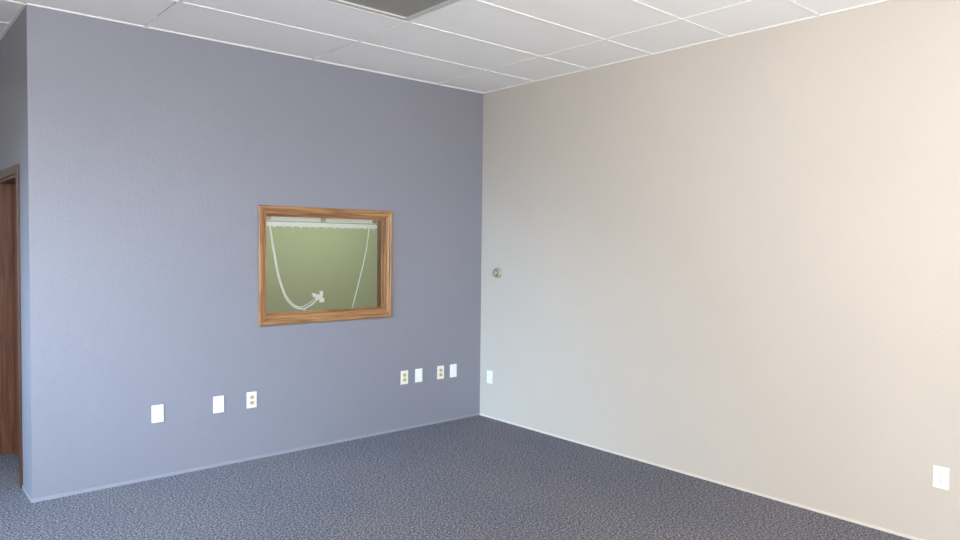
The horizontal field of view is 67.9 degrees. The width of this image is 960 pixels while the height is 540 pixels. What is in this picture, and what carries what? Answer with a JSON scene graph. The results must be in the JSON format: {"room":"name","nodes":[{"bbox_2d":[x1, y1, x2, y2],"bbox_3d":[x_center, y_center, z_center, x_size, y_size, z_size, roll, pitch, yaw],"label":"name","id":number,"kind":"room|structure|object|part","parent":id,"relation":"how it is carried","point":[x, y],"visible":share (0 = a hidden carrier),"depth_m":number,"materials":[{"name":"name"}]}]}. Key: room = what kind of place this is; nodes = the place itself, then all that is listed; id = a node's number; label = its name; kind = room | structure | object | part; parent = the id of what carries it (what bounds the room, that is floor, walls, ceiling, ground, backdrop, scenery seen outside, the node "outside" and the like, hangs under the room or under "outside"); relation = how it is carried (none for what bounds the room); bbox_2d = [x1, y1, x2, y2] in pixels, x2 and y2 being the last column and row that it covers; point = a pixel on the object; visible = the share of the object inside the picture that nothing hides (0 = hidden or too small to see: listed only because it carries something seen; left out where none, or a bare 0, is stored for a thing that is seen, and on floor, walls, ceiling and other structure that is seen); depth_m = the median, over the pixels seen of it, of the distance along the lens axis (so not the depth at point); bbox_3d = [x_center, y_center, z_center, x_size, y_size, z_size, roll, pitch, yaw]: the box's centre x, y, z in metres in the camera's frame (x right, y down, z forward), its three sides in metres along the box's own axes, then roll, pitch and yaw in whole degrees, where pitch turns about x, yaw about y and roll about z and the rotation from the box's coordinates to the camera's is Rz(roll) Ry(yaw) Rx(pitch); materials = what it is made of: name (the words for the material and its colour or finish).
{"room":"empty office room","nodes":[
{"label":"empty office room","id":0,"kind":"room"},
{"bbox_2d":[0,10,28,493],"bbox_3d":[-3.898,-0.156,5.766,0.120,3.070,3.380,-1,3,-41],"label":"wall","id":1,"kind":"structure","parent":0,"point":[12,133],"depth_m":4.61,"materials":[{"name":"blue paint"}]},
{"bbox_2d":[0,164,22,488],"bbox_3d":[-3.274,0.355,5.049,0.134,2.116,1.027,-1,3,-41],"label":"door frame","id":2,"kind":"structure","parent":1,"relation":"attached to","point":[6,274],"depth_m":5.36,"materials":[{"name":"brown wood"}]},
{"bbox_2d":[22,485,31,501],"bbox_3d":[-2.884,1.425,4.539,0.006,0.022,0.329,-1,3,-41],"label":"baseboard","id":3,"kind":"structure","parent":1,"relation":"attached to","point":[23,488],"depth_m":4.54,"materials":[{"name":"grey"}]},
{"bbox_2d":[23,3,482,498],"bbox_3d":[-1.365,-0.123,5.649,3.790,3.070,0.120,-1,3,-41],"label":"wall","id":4,"kind":"structure","parent":0,"point":[152,156],"depth_m":5.09,"materials":[{"name":"blue paint"}]},
{"bbox_2d":[152,404,163,422],"bbox_3d":[-2.208,0.984,4.884,0.076,0.120,0.008,-1,3,-41],"label":"blank wall plate","id":5,"kind":"object","parent":4,"relation":"attached to","point":[157,410],"visible":1,"depth_m":4.88,"materials":[{"name":"white plastic"}]},
{"bbox_2d":[213,396,223,412],"bbox_3d":[-1.891,0.973,5.159,0.076,0.120,0.008,-1,3,-41],"label":"blank wall plate","id":6,"kind":"object","parent":4,"relation":"attached to","point":[218,401],"visible":1,"depth_m":5.16,"materials":[{"name":"white plastic"}]},
{"bbox_2d":[247,391,256,407],"bbox_3d":[-1.703,0.969,5.321,0.076,0.120,0.009,-1,3,-41],"label":"wall outlet","id":7,"kind":"object","parent":4,"relation":"attached to","point":[251,396],"visible":1,"depth_m":5.32,"materials":[{"name":"beige plastic"}]},
{"bbox_2d":[31,413,479,502],"bbox_3d":[-1.391,1.403,5.614,3.670,0.022,0.007,-1,3,-41],"label":"baseboard","id":8,"kind":"structure","parent":4,"relation":"attached to","point":[475,414],"depth_m":5.23,"materials":[{"name":"grey"}]},
{"bbox_2d":[258,205,392,325],"bbox_3d":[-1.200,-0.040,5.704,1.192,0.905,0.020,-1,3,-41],"label":"window frame","id":9,"kind":"structure","parent":4,"relation":"attached to","point":[263,210],"depth_m":5.62,"materials":[{"name":"brown wood"}]},
{"bbox_2d":[266,214,385,316],"bbox_3d":[-1.271,-0.044,5.785,1.192,0.905,0.195,-1,3,-41],"label":"window","id":10,"kind":"structure","parent":4,"relation":"in","point":[377,220],"depth_m":5.86,"materials":[{"name":"white plastic"}]},
{"bbox_3d":[-1.290,-0.048,5.847,1.060,0.789,0.075,-1,3,-41],"label":"window blind rail","id":11,"kind":"part","parent":10,"relation":"part of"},
{"bbox_3d":[-1.293,-0.394,5.842,1.060,0.090,0.045,-1,3,-41],"label":"head rail","id":12,"kind":"part","parent":10,"relation":"part of","materials":[{"name":"white"}]},
{"bbox_2d":[401,370,407,384],"bbox_3d":[-0.659,0.938,6.227,0.076,0.120,0.009,-1,3,-41],"label":"wall outlet","id":13,"kind":"object","parent":4,"relation":"attached to","point":[404,374],"visible":1,"depth_m":6.22,"materials":[{"name":"beige plastic"}]},
{"bbox_2d":[415,368,421,382],"bbox_3d":[-0.543,0.935,6.329,0.076,0.120,0.008,-1,3,-41],"label":"blank wall plate","id":14,"kind":"object","parent":4,"relation":"attached to","point":[418,372],"visible":1,"depth_m":6.32,"materials":[{"name":"white plastic"}]},
{"bbox_2d":[437,365,443,378],"bbox_3d":[-0.357,0.932,6.489,0.076,0.120,0.009,-1,3,-41],"label":"wall outlet","id":15,"kind":"object","parent":4,"relation":"attached to","point":[440,369],"visible":1,"depth_m":6.48,"materials":[{"name":"beige plastic"}]},
{"bbox_2d":[450,364,456,376],"bbox_3d":[-0.246,0.929,6.586,0.076,0.120,0.008,-1,3,-41],"label":"blank wall plate","id":16,"kind":"object","parent":4,"relation":"attached to","point":[453,367],"visible":1,"depth_m":6.58,"materials":[{"name":"white plastic"}]},
{"bbox_2d":[266,220,376,312],"bbox_3d":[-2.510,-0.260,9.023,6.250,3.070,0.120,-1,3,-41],"label":"window pane","id":17,"kind":"structure","parent":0,"point":[311,260],"depth_m":9.33,"materials":[{"name":"green glass"}]},
{"bbox_2d":[0,0,880,92],"bbox_3d":[-1.323,-1.586,2.554,7.740,0.118,11.740,-1,3,-41],"label":"ceiling","id":18,"kind":"structure","parent":0,"point":[604,19],"depth_m":4.68,"materials":[{"name":"tile"}]},
{"bbox_2d":[326,0,460,20],"bbox_3d":[-0.723,-1.611,3.944,1.190,0.086,0.580,-1,3,-41],"label":"recessed light","id":19,"kind":"object","parent":18,"relation":"in","point":[406,10],"visible":1,"depth_m":4.28,"materials":[{"name":"grey"}]},
{"bbox_2d":[0,0,890,93],"bbox_3d":[-1.324,-1.525,2.557,7.500,0.008,11.500,-1,3,-41],"label":"grid","id":20,"kind":"object","parent":18,"relation":"attached to","point":[178,2],"depth_m":4.73,"materials":[{"name":"white metal"}]},
{"bbox_2d":[0,415,911,539],"bbox_3d":[-0.367,1.552,3.532,10.370,0.100,11.740,-1,3,-41],"label":"floor","id":21,"kind":"structure","parent":0,"point":[478,477],"depth_m":4.54,"materials":[{"name":"carpet"}]},
{"bbox_2d":[480,0,959,539],"bbox_3d":[2.682,-0.008,3.790,0.120,3.070,8.000,-1,3,-41],"label":"wall","id":22,"kind":"structure","parent":0,"point":[735,261],"depth_m":4.72,"materials":[{"name":"beige paint"}]},
{"bbox_2d":[487,370,492,383],"bbox_3d":[0.089,1.006,6.701,0.009,0.120,0.076,-1,3,-41],"label":"wall outlet","id":23,"kind":"object","parent":22,"relation":"attached to","point":[489,373],"visible":1,"depth_m":6.70,"materials":[{"name":"white plastic"}]},
{"bbox_2d":[493,268,501,277],"bbox_3d":[0.153,0.026,6.572,0.052,0.096,0.096,-1,3,-41],"label":"thermostat","id":24,"kind":"object","parent":22,"relation":"attached to","point":[497,272],"visible":1,"depth_m":6.55,"materials":[{"name":"beige plastic"}]},
{"bbox_2d":[479,413,922,539],"bbox_3d":[2.616,1.519,3.804,0.008,0.016,8.000,-1,3,-41],"label":"baseboard","id":25,"kind":"structure","parent":22,"relation":"attached to","point":[564,438],"depth_m":4.87,"materials":[{"name":"beige"}]},
{"bbox_2d":[933,465,948,489],"bbox_3d":[2.522,1.137,3.903,0.009,0.120,0.076,-1,3,-41],"label":"wall outlet","id":26,"kind":"object","parent":22,"relation":"attached to","point":[940,474],"visible":1,"depth_m":3.90,"materials":[{"name":"white plastic"}]}
]}

